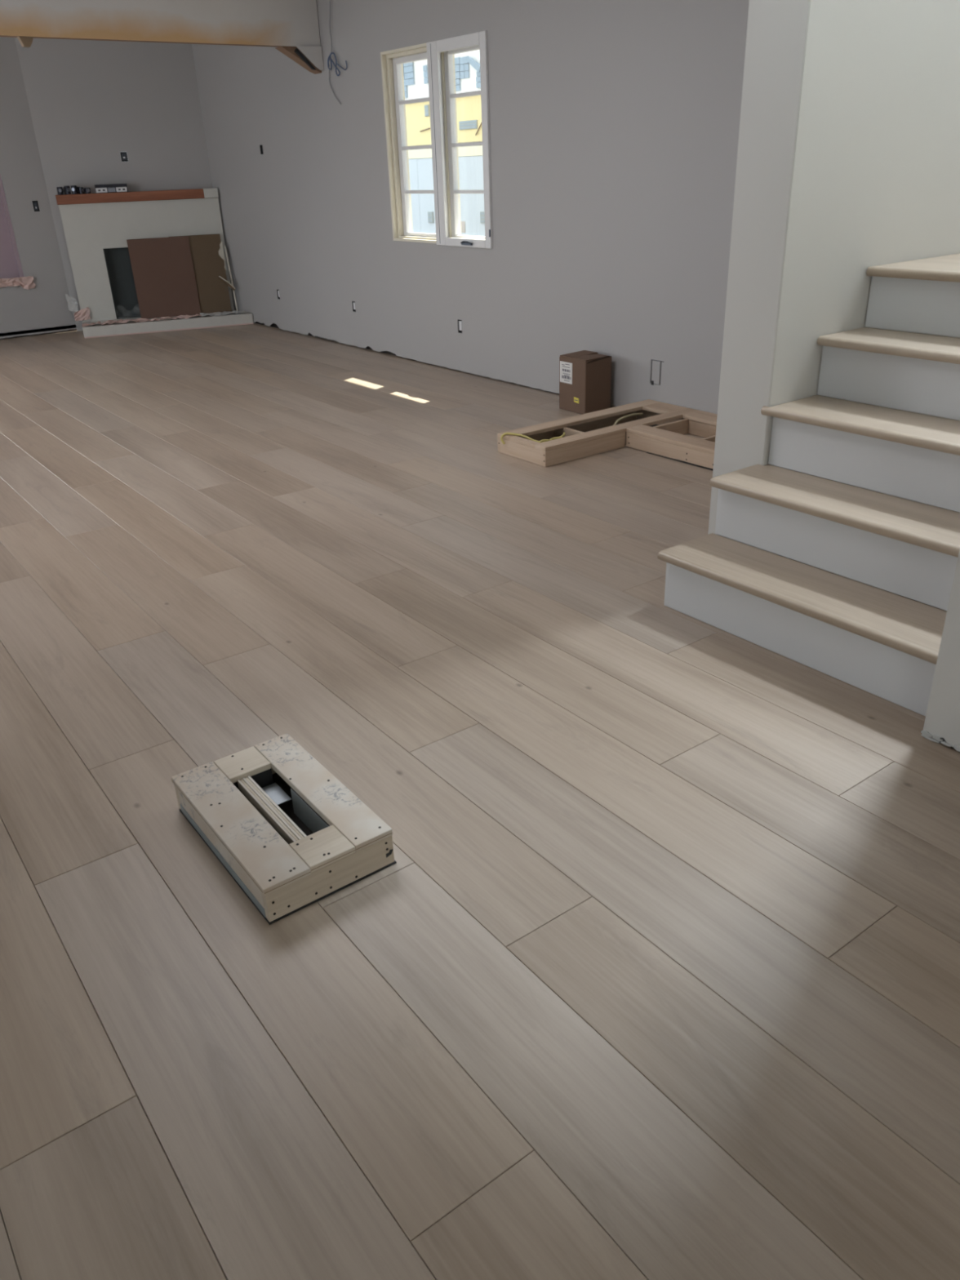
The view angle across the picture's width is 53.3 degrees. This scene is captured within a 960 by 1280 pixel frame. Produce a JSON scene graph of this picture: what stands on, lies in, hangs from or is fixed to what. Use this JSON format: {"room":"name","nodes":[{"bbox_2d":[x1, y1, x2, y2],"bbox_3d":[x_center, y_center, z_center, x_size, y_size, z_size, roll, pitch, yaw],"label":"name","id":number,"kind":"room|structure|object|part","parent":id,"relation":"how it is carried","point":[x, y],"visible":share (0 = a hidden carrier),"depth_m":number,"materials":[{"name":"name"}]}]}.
{"room":"unfinished living room","nodes":[
{"label":"unfinished living room","id":0,"kind":"room"},
{"bbox_2d":[0,36,76,339],"bbox_3d":[-6.392,-3.514,7.561,6.100,2.740,0.170,-20,32,-32],"label":"wall","id":1,"kind":"structure","parent":0,"point":[42,309],"depth_m":9.03,"materials":[{"name":"paint"}]},
{"bbox_2d":[0,175,23,278],"bbox_3d":[-5.055,-3.930,8.431,1.595,1.520,0.080,-20,32,-32],"label":"window","id":2,"kind":"structure","parent":1,"relation":"in","point":[11,267],"depth_m":9.04,"materials":[{"name":"pink"}]},
{"bbox_2d":[0,275,35,289],"bbox_3d":[-4.746,-3.268,8.875,1.183,0.121,0.036,-20,32,-32],"label":"paper","id":3,"kind":"object","parent":1,"relation":"attached to","point":[26,282],"visible":1,"depth_m":9.10,"materials":[{"name":"pink paper"}]},
{"bbox_2d":[31,200,39,211],"bbox_3d":[-4.195,-4.093,9.016,0.048,0.092,0.056,-20,32,-32],"label":"electrical box","id":4,"kind":"object","parent":1,"relation":"attached to","point":[35,203],"visible":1,"depth_m":9.01,"materials":[{"name":"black plastic"}]},
{"bbox_3d":[-5.252,-2.738,8.847,3.020,0.112,0.090,-20,32,-32],"label":"plate","id":5,"kind":"part","parent":1,"relation":"part of","materials":[{"name":"white wood"}]},
{"bbox_2d":[14,37,212,330],"bbox_3d":[-3.364,-4.452,9.191,1.529,2.720,0.014,-11,28,-16],"label":"wall","id":6,"kind":"structure","parent":0,"point":[91,102],"depth_m":8.95,"materials":[{"name":"paint"}]},
{"bbox_2d":[120,151,128,161],"bbox_3d":[-3.397,-4.613,9.124,0.057,0.080,0.056,-11,28,-16],"label":"electrical box","id":7,"kind":"object","parent":6,"relation":"attached to","point":[123,154],"visible":1,"depth_m":9.11,"materials":[{"name":"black plastic"}]},
{"bbox_2d":[191,0,749,413],"bbox_3d":[-0.450,-3.388,6.851,0.170,2.732,8.324,-20,32,-32],"label":"wall","id":8,"kind":"structure","parent":0,"point":[615,124],"depth_m":5.92,"materials":[{"name":"paint"}]},
{"bbox_2d":[259,145,263,154],"bbox_3d":[-1.905,-4.334,8.448,0.054,0.073,0.052,-20,32,-32],"label":"electrical box","id":9,"kind":"object","parent":8,"relation":"attached to","point":[260,146],"visible":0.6,"depth_m":8.46,"materials":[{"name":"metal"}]},
{"bbox_2d":[276,289,279,299],"bbox_3d":[-1.872,-3.256,8.997,0.054,0.084,0.048,-20,32,-32],"label":"electrical box","id":10,"kind":"object","parent":8,"relation":"attached to","point":[277,291],"visible":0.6,"depth_m":8.99,"materials":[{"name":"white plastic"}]},
{"bbox_3d":[-0.261,-2.158,7.241,0.075,0.172,7.700,-20,32,-32],"label":"plate","id":11,"kind":"part","parent":8,"relation":"part of","materials":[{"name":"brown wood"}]},
{"bbox_2d":[351,301,355,311],"bbox_3d":[-1.026,-2.781,7.964,0.054,0.081,0.050,-20,32,-32],"label":"electrical box","id":12,"kind":"object","parent":8,"relation":"attached to","point":[353,302],"visible":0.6,"depth_m":7.96,"materials":[{"name":"white plastic"}]},
{"bbox_2d":[380,31,493,248],"bbox_3d":[-0.260,-3.359,6.520,0.198,1.223,1.232,-20,32,-32],"label":"window","id":13,"kind":"structure","parent":8,"relation":"in","point":[439,55],"depth_m":6.52,"materials":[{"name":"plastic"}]},
{"bbox_3d":[-0.415,-3.470,6.755,0.043,1.143,0.540,-20,32,-32],"label":"sash frame","id":14,"kind":"part","parent":13,"relation":"part of","materials":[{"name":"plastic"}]},
{"bbox_3d":[-0.130,-3.240,6.273,0.024,1.222,0.638,-20,32,-32],"label":"frame","id":15,"kind":"part","parent":13,"relation":"part of","materials":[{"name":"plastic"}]},
{"bbox_3d":[-0.049,-3.261,6.309,0.043,1.143,0.513,-20,32,-32],"label":"sash frame","id":16,"kind":"part","parent":13,"relation":"part of","materials":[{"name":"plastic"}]},
{"bbox_3d":[-0.093,-2.690,6.476,0.029,0.027,0.124,-20,32,-32],"label":"crank handle","id":17,"kind":"part","parent":13,"relation":"part of","materials":[{"name":"metal"}]},
{"bbox_2d":[457,319,462,333],"bbox_3d":[-0.122,-2.257,6.869,0.054,0.090,0.049,-20,32,-32],"label":"electrical box","id":18,"kind":"object","parent":8,"relation":"attached to","point":[460,322],"visible":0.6,"depth_m":6.86,"materials":[{"name":"white plastic"}]},
{"bbox_2d":[649,359,663,385],"bbox_3d":[1.035,-1.538,5.492,0.057,0.142,0.100,-20,32,-32],"label":"electrical box","id":19,"kind":"object","parent":8,"relation":"attached to","point":[655,365],"visible":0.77,"depth_m":5.48,"materials":[{"name":"grey metal"}]},
{"bbox_2d":[0,322,959,1279],"bbox_3d":[-2.216,-0.381,4.105,7.560,0.100,12.370,-20,32,-32],"label":"floor","id":20,"kind":"structure","parent":0,"point":[654,974],"depth_m":2.05,"materials":[{"name":"brown wood"}]},
{"bbox_2d":[55,183,253,337],"bbox_3d":[-3.132,-3.712,9.274,1.602,1.305,0.539,-11,28,-17],"label":"fireplace","id":21,"kind":"object","parent":20,"relation":"on","point":[97,227],"depth_m":9.26,"materials":[{"name":"white paint"}]},
{"bbox_2d":[56,186,63,195],"bbox_3d":[-3.907,-4.180,8.896,0.050,0.066,0.068,-11,28,-18],"label":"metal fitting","id":22,"kind":"object","parent":21,"relation":"on","point":[60,189],"visible":1,"depth_m":8.88,"materials":[{"name":"metal"}]},
{"bbox_2d":[63,186,71,194],"bbox_3d":[-3.850,-4.199,8.922,0.050,0.072,0.068,-24,34,-37],"label":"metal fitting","id":23,"kind":"object","parent":21,"relation":"on","point":[67,188],"visible":1,"depth_m":8.90,"materials":[{"name":"metal"}]},
{"bbox_2d":[65,293,78,311],"bbox_3d":[-3.968,-3.292,9.334,0.116,0.179,0.051,2,27,9],"label":"paper","id":24,"kind":"object","parent":21,"relation":"attached to","point":[72,302],"visible":1,"depth_m":9.34,"materials":[{"name":"white paper"}]},
{"bbox_2d":[71,185,77,194],"bbox_3d":[-3.790,-4.206,8.931,0.050,0.073,0.068,-3,27,-2],"label":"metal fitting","id":25,"kind":"object","parent":21,"relation":"on","point":[74,191],"visible":1,"depth_m":8.91,"materials":[{"name":"metal"}]},
{"bbox_2d":[77,187,84,194],"bbox_3d":[-3.741,-4.217,8.970,0.068,0.054,0.050,6,28,17],"label":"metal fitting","id":26,"kind":"object","parent":21,"relation":"on","point":[81,190],"visible":1,"depth_m":8.95,"materials":[{"name":"metal"}]},
{"bbox_2d":[73,306,90,320],"bbox_3d":[-3.890,-3.187,9.340,0.154,0.124,0.028,-11,28,-18],"label":"paper","id":27,"kind":"object","parent":21,"relation":"attached to","point":[82,314],"visible":1,"depth_m":9.35,"materials":[{"name":"pink paper"}]},
{"bbox_2d":[84,187,90,193],"bbox_3d":[-3.682,-4.217,8.971,0.050,0.050,0.068,-17,30,-28],"label":"metal fitting","id":28,"kind":"object","parent":21,"relation":"on","point":[87,190],"visible":1,"depth_m":8.95,"materials":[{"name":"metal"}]},
{"bbox_3d":[-3.496,-4.283,9.066,0.290,0.071,0.088,-11,28,-17],"label":"outlet strip","id":29,"kind":"part","parent":21,"relation":"part of","materials":[{"name":"plastic"}]},
{"bbox_2d":[81,314,201,326],"bbox_3d":[-3.282,-3.113,9.289,1.116,0.031,0.162,-11,28,-17],"label":"paper","id":30,"kind":"object","parent":21,"relation":"on","point":[182,317],"visible":1,"depth_m":9.26,"materials":[{"name":"paper"}]},
{"bbox_2d":[126,235,200,319],"bbox_3d":[-3.100,-3.561,9.398,0.577,0.722,0.105,-11,28,-17],"label":"cardboard sheet","id":31,"kind":"object","parent":21,"relation":"on","point":[162,268],"visible":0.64,"depth_m":9.39,"materials":[{"name":"brown cardboard"}]},
{"bbox_2d":[168,233,231,313],"bbox_3d":[-2.775,-3.635,9.518,0.500,0.726,0.105,-11,28,-18],"label":"cardboard sheet","id":32,"kind":"object","parent":21,"relation":"on","point":[207,255],"visible":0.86,"depth_m":9.54,"materials":[{"name":"brown cardboard"}]},
{"bbox_2d":[217,275,235,290],"bbox_3d":[-2.525,-3.559,9.535,0.160,0.150,0.042,-10,27,-15],"label":"wooden stick","id":33,"kind":"object","parent":32,"relation":"attached to","point":[220,278],"visible":1,"depth_m":9.52,"materials":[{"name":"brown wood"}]},
{"bbox_2d":[200,310,244,316],"bbox_3d":[-2.567,-3.263,9.546,0.444,0.023,0.186,-11,28,-17],"label":"paper","id":34,"kind":"object","parent":21,"relation":"on","point":[216,313],"visible":1,"depth_m":9.52,"materials":[{"name":"white paper"}]},
{"bbox_2d":[224,244,238,311],"bbox_3d":[-2.491,-3.626,9.595,0.029,0.620,0.129,-17,30,-27],"label":"wooden stick","id":35,"kind":"object","parent":21,"relation":"on","point":[225,249],"visible":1,"depth_m":9.61,"materials":[{"name":"beige wood"}]},
{"bbox_2d":[171,733,396,924],"bbox_3d":[-0.457,0.406,2.176,0.306,0.094,0.507,-20,32,-32],"label":"vent box","id":36,"kind":"object","parent":20,"relation":"on","point":[288,832],"visible":1,"depth_m":2.09,"materials":[{"name":"brown wood"}]},
{"bbox_3d":[-0.485,0.365,2.263,0.043,0.002,0.085,-20,32,-32],"label":"damper plate","id":37,"kind":"part","parent":36,"relation":"part of","materials":[{"name":"white metal"}]},
{"bbox_2d":[500,431,565,444],"bbox_3d":[0.314,-1.042,4.937,0.374,0.063,0.199,-12,28,-19],"label":"cable","id":38,"kind":"object","parent":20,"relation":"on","point":[504,433],"visible":0.59,"depth_m":4.93,"materials":[{"name":"beige plastic"}]},
{"bbox_2d":[559,350,611,413],"bbox_3d":[0.634,-1.556,5.770,0.212,0.324,0.239,-20,32,-32],"label":"carton","id":39,"kind":"object","parent":20,"relation":"on","point":[584,375],"visible":0.97,"depth_m":5.70,"materials":[{"name":"cardboard"}]},
{"bbox_2d":[497,399,717,470],"bbox_3d":[1.030,-0.919,4.714,1.118,0.099,1.645,-20,32,-32],"label":"wooden frame","id":40,"kind":"object","parent":20,"relation":"on","point":[660,431],"visible":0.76,"depth_m":4.98,"materials":[{"name":"brown wood"}]},
{"bbox_3d":[0.568,-1.218,5.258,1.117,0.020,0.100,-20,32,-32],"label":"rail","id":41,"kind":"part","parent":40,"relation":"part of","materials":[{"name":"brown wood"}]},
{"bbox_3d":[0.744,-1.117,5.043,1.117,0.020,0.088,-20,32,-32],"label":"rail","id":42,"kind":"part","parent":40,"relation":"part of","materials":[{"name":"brown wood"}]},
{"bbox_3d":[1.186,-0.904,4.581,0.115,0.020,1.254,-20,32,-32],"label":"rail","id":43,"kind":"part","parent":40,"relation":"part of","materials":[{"name":"brown wood"}]},
{"bbox_3d":[1.537,-1.031,4.810,0.140,0.020,1.254,-20,32,-32],"label":"rail","id":44,"kind":"part","parent":40,"relation":"part of","materials":[{"name":"brown wood"}]},
{"bbox_2d":[613,413,643,425],"bbox_3d":[0.756,-1.181,5.223,0.044,0.047,0.570,18,33,35],"label":"cable","id":45,"kind":"object","parent":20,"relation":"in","point":[633,414],"visible":0.65,"depth_m":5.29,"materials":[{"name":"beige plastic"}]},
{"bbox_2d":[657,253,959,716],"bbox_3d":[2.473,-0.970,3.693,3.992,1.004,1.001,-20,32,-32],"label":"staircase","id":46,"kind":"structure","parent":20,"relation":"on","point":[883,644],"depth_m":2.97,"materials":[{"name":"paint"}]},
{"bbox_2d":[707,0,959,558],"bbox_3d":[2.314,-2.417,3.697,3.621,3.600,0.220,-20,32,-32],"label":"wall","id":47,"kind":"structure","parent":0,"point":[848,162],"depth_m":3.08,"materials":[{"name":"paint"}]},
{"bbox_2d":[920,549,959,751],"bbox_3d":[3.484,-2.864,1.134,4.164,6.632,2.635,-20,32,-32],"label":"wall","id":48,"kind":"structure","parent":0,"point":[942,720],"depth_m":2.38,"materials":[{"name":"paint"}]},
{"bbox_3d":[-3.489,-3.601,4.256,7.650,0.250,8.400,-20,32,-32],"label":"ceiling","id":49,"kind":"structure","parent":0,"visible":0},
{"bbox_2d":[0,0,324,74],"bbox_3d":[-4.172,-3.581,5.293,7.308,0.645,0.152,-20,32,-32],"label":"ceiling beam","id":50,"kind":"structure","parent":49,"relation":"attached to","point":[291,27],"depth_m":6.60,"materials":[{"name":"wood"},{"name":"drywall"},{"name":"paint"}]},
{"bbox_2d":[327,0,347,104],"bbox_3d":[-1.078,-4.436,7.019,0.037,0.882,0.293,-20,32,-32],"label":"hanging wire","id":51,"kind":"object","parent":49,"relation":"hanging from","point":[330,59],"visible":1,"depth_m":7.09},
{"label":"outside","id":52,"kind":"structure","parent":0,"visible":0},
{"bbox_3d":[1.116,-2.843,9.910,5.200,0.100,17.000,-20,32,-32],"label":"ground","id":53,"kind":"structure","parent":52,"visible":0},
{"bbox_2d":[403,49,484,235],"bbox_3d":[-0.866,-5.931,11.653,0.360,4.000,10.000,-20,32,-32],"label":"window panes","id":54,"kind":"structure","parent":53,"relation":"on","point":[467,65],"depth_m":10.85,"materials":[{"name":"yellow gypsum sheathing"},{"name":"house wrap"}]},
{"bbox_3d":[-2.167,-5.674,13.549,0.012,1.937,4.866,-20,32,-32],"label":"wrap panel","id":55,"kind":"part","parent":54,"relation":"part of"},
{"bbox_2d":[424,104,429,116],"bbox_3d":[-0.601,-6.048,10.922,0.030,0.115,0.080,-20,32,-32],"label":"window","id":56,"kind":"structure","parent":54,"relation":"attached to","point":[426,106],"depth_m":10.91,"materials":[{"name":"grey"}]},
{"bbox_2d":[427,211,434,222],"bbox_3d":[-0.585,-5.062,11.446,0.030,0.123,0.103,-20,32,-32],"label":"wall vent","id":57,"kind":"object","parent":54,"relation":"attached to","point":[430,214],"depth_m":11.43,"materials":[{"name":"grey"}]},
{"bbox_3d":[0.611,-4.093,10.169,0.012,1.937,4.430,-20,32,-32],"label":"wrap panel","id":58,"kind":"part","parent":54,"relation":"part of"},
{"bbox_2d":[458,120,477,129],"bbox_3d":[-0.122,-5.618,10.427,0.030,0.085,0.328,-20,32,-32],"label":"window","id":59,"kind":"structure","parent":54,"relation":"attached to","point":[463,124],"depth_m":10.41,"materials":[{"name":"grey"}]},
{"bbox_2d":[480,211,484,223],"bbox_3d":[0.046,-4.717,10.671,0.030,0.120,0.114,-20,32,-32],"label":"wall vent","id":60,"kind":"object","parent":54,"relation":"attached to","point":[482,213],"depth_m":10.67,"materials":[{"name":"grey"}]}
]}

